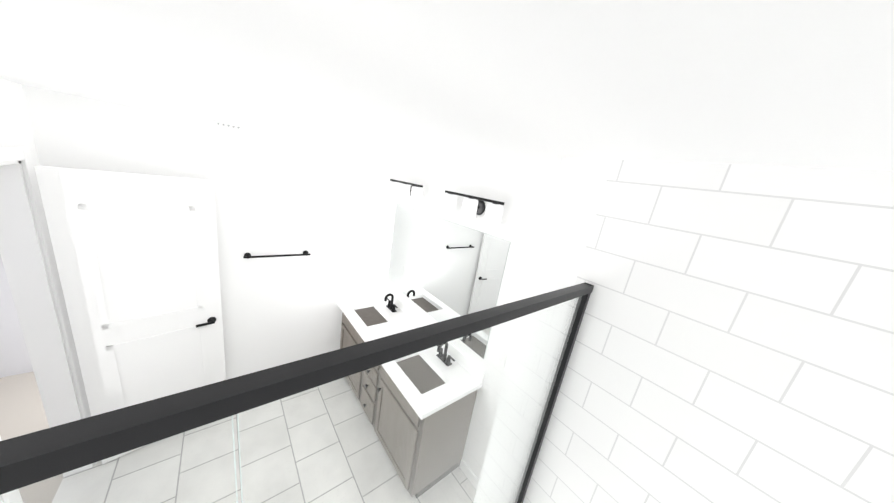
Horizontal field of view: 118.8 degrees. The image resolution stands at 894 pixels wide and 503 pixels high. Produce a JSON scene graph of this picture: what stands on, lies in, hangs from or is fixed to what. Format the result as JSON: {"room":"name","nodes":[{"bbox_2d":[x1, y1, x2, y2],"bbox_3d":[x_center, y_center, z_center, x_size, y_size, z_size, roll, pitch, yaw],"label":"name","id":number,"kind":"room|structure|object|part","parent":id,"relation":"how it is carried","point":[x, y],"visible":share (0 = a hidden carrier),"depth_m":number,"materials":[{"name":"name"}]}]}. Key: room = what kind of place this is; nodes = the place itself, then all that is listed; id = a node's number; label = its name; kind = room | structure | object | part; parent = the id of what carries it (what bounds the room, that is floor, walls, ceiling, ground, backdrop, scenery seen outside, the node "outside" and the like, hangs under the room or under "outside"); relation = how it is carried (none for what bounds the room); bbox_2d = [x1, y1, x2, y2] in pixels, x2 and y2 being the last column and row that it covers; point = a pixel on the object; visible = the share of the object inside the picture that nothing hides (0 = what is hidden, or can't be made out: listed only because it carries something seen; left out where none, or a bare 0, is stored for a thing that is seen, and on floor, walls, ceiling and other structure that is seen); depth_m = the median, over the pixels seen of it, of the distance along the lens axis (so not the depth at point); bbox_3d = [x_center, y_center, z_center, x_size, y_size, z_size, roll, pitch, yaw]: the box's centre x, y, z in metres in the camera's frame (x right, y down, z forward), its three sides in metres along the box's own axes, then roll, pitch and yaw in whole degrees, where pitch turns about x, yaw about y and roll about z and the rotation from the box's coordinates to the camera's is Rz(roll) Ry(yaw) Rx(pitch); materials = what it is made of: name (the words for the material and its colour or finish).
{"room":"bathroom","nodes":[
{"label":"bathroom","id":0,"kind":"room"},
{"bbox_2d":[0,255,33,377],"bbox_3d":[-3.888,0.598,-0.386,4.700,2.640,4.040,-3,19,-40],"label":"wall","id":1,"kind":"structure","parent":0,"point":[14,358],"depth_m":2.34,"materials":[{"name":"white paint"}]},
{"bbox_2d":[0,78,93,502],"bbox_3d":[-1.485,0.760,0.511,0.120,2.440,3.395,-3,19,-40],"label":"wall","id":2,"kind":"structure","parent":0,"point":[15,128],"depth_m":1.34,"materials":[{"name":"white paint"}]},
{"bbox_2d":[0,146,96,502],"bbox_3d":[-2.151,0.596,1.311,0.136,2.135,0.830,-3,19,-40],"label":"door frame","id":3,"kind":"structure","parent":2,"relation":"attached to","point":[23,259],"depth_m":1.49,"materials":[{"name":"white wood"}]},
{"bbox_2d":[22,85,399,379],"bbox_3d":[-1.643,0.227,2.417,2.364,2.440,0.120,-3,19,-40],"label":"wall","id":4,"kind":"structure","parent":0,"point":[330,210],"depth_m":2.29,"materials":[{"name":"white paint"}]},
{"bbox_2d":[34,165,225,464],"bbox_3d":[-2.066,0.495,1.890,0.135,2.038,0.700,20,18,36],"label":"entry door","id":5,"kind":"structure","parent":4,"relation":"in","point":[136,259],"depth_m":1.76,"materials":[{"name":"white wood"}]},
{"bbox_2d":[243,250,310,258],"bbox_3d":[-1.490,0.031,2.343,0.500,0.048,0.060,-3,19,-40],"label":"towel rail","id":6,"kind":"object","parent":4,"relation":"attached to","point":[248,255],"visible":1,"depth_m":2.30,"materials":[{"name":"black metal"}]},
{"bbox_2d":[337,287,384,302],"bbox_3d":[-0.956,0.484,3.014,0.533,0.102,0.016,-3,19,-40],"label":"backsplash","id":7,"kind":"structure","parent":4,"relation":"attached to","point":[365,294],"depth_m":2.99,"materials":[{"name":"white stone"}]},
{"bbox_2d":[0,372,476,502],"bbox_3d":[-2.302,1.825,1.001,5.564,0.100,4.490,-3,19,-40],"label":"floor","id":8,"kind":"structure","parent":0,"point":[250,471],"depth_m":2.05,"materials":[{"name":"tile"}]},
{"bbox_2d":[0,282,593,502],"bbox_3d":[-0.128,1.233,0.277,1.592,2.087,0.843,-3,19,-40],"label":"shower","id":9,"kind":"object","parent":8,"relation":"on","point":[34,457],"visible":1,"depth_m":0.31,"materials":[{"name":"clear glass"}]},
{"bbox_2d":[339,303,476,498],"bbox_3d":[-0.533,1.208,2.568,0.549,0.845,1.618,-3,19,-40],"label":"bathroom vanity","id":10,"kind":"object","parent":8,"relation":"on","point":[373,314],"depth_m":2.07,"materials":[{"name":"grey wood"}]},
{"bbox_2d":[337,295,480,418],"bbox_3d":[-0.458,0.791,2.442,0.559,0.036,1.648,-3,19,-40],"label":"countertop","id":11,"kind":"structure","parent":10,"relation":"on","point":[379,330],"depth_m":2.11,"materials":[{"name":"white stone"}]},
{"bbox_2d":[384,293,397,312],"bbox_3d":[-0.621,0.538,2.844,0.120,0.192,0.236,-3,19,-40],"label":"faucet","id":12,"kind":"object","parent":11,"relation":"on","point":[389,307],"depth_m":2.85,"materials":[{"name":"black metal"}]},
{"bbox_2d":[0,0,893,175],"bbox_3d":[-0.377,-0.502,0.947,2.484,0.100,3.395,-3,19,-40],"label":"ceiling","id":13,"kind":"structure","parent":0,"point":[544,87],"depth_m":0.33,"materials":[{"name":"white paint"}]},
{"bbox_2d":[211,120,245,128],"bbox_3d":[-1.414,-0.818,1.711,0.170,0.012,0.170,-3,19,-40],"label":"ceiling vent","id":14,"kind":"object","parent":13,"relation":"in","point":[227,124],"visible":1,"depth_m":1.67,"materials":[{"name":"white metal"}]},
{"bbox_2d":[386,161,557,478],"bbox_3d":[-0.017,0.497,2.422,0.126,2.440,2.295,-3,19,-40],"label":"wall","id":15,"kind":"structure","parent":0,"point":[526,198],"depth_m":2.07,"materials":[{"name":"white paint"}]},
{"bbox_2d":[387,179,423,204],"bbox_3d":[-0.400,-0.587,2.593,0.160,0.183,0.590,-3,19,-40],"label":"sconce","id":16,"kind":"object","parent":15,"relation":"attached to","point":[405,190],"visible":1,"depth_m":2.53,"materials":[{"name":"black"}]},
{"bbox_2d":[385,287,484,382],"bbox_3d":[-0.238,0.714,2.598,0.016,0.102,1.648,-3,19,-40],"label":"backsplash","id":17,"kind":"structure","parent":15,"relation":"attached to","point":[389,295],"depth_m":2.28,"materials":[{"name":"white stone"}]},
{"bbox_3d":[-0.139,0.141,2.450,0.006,0.919,1.573,-3,19,-40],"label":"mirror","id":18,"kind":"part","parent":15,"relation":"part of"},
{"bbox_2d":[441,190,504,229],"bbox_3d":[0.179,-0.311,1.919,0.160,0.183,0.590,-3,19,-40],"label":"sconce","id":19,"kind":"object","parent":15,"relation":"attached to","point":[472,207],"visible":1,"depth_m":1.86,"materials":[{"name":"black"}]},
{"bbox_2d":[474,158,612,502],"bbox_3d":[0.802,1.012,0.994,0.744,2.440,1.100,-3,19,-40],"label":"wall","id":20,"kind":"structure","parent":0,"point":[577,195],"depth_m":0.90,"materials":[{"name":"subway paint"},{"name":"grout"}]},
{"bbox_2d":[460,459,478,489],"bbox_3d":[0.283,1.875,2.052,0.018,0.092,0.539,-3,19,-40],"label":"baseboard","id":21,"kind":"structure","parent":20,"relation":"attached to","point":[469,477],"depth_m":2.15,"materials":[{"name":"white wood"}]},
{"bbox_2d":[508,160,893,502],"bbox_3d":[0.523,1.034,0.740,0.012,2.440,0.826,-3,19,-40],"label":"wall tile","id":22,"kind":"structure","parent":20,"relation":"attached to","point":[734,342],"depth_m":0.57,"materials":[{"name":"white tile"}]}
]}

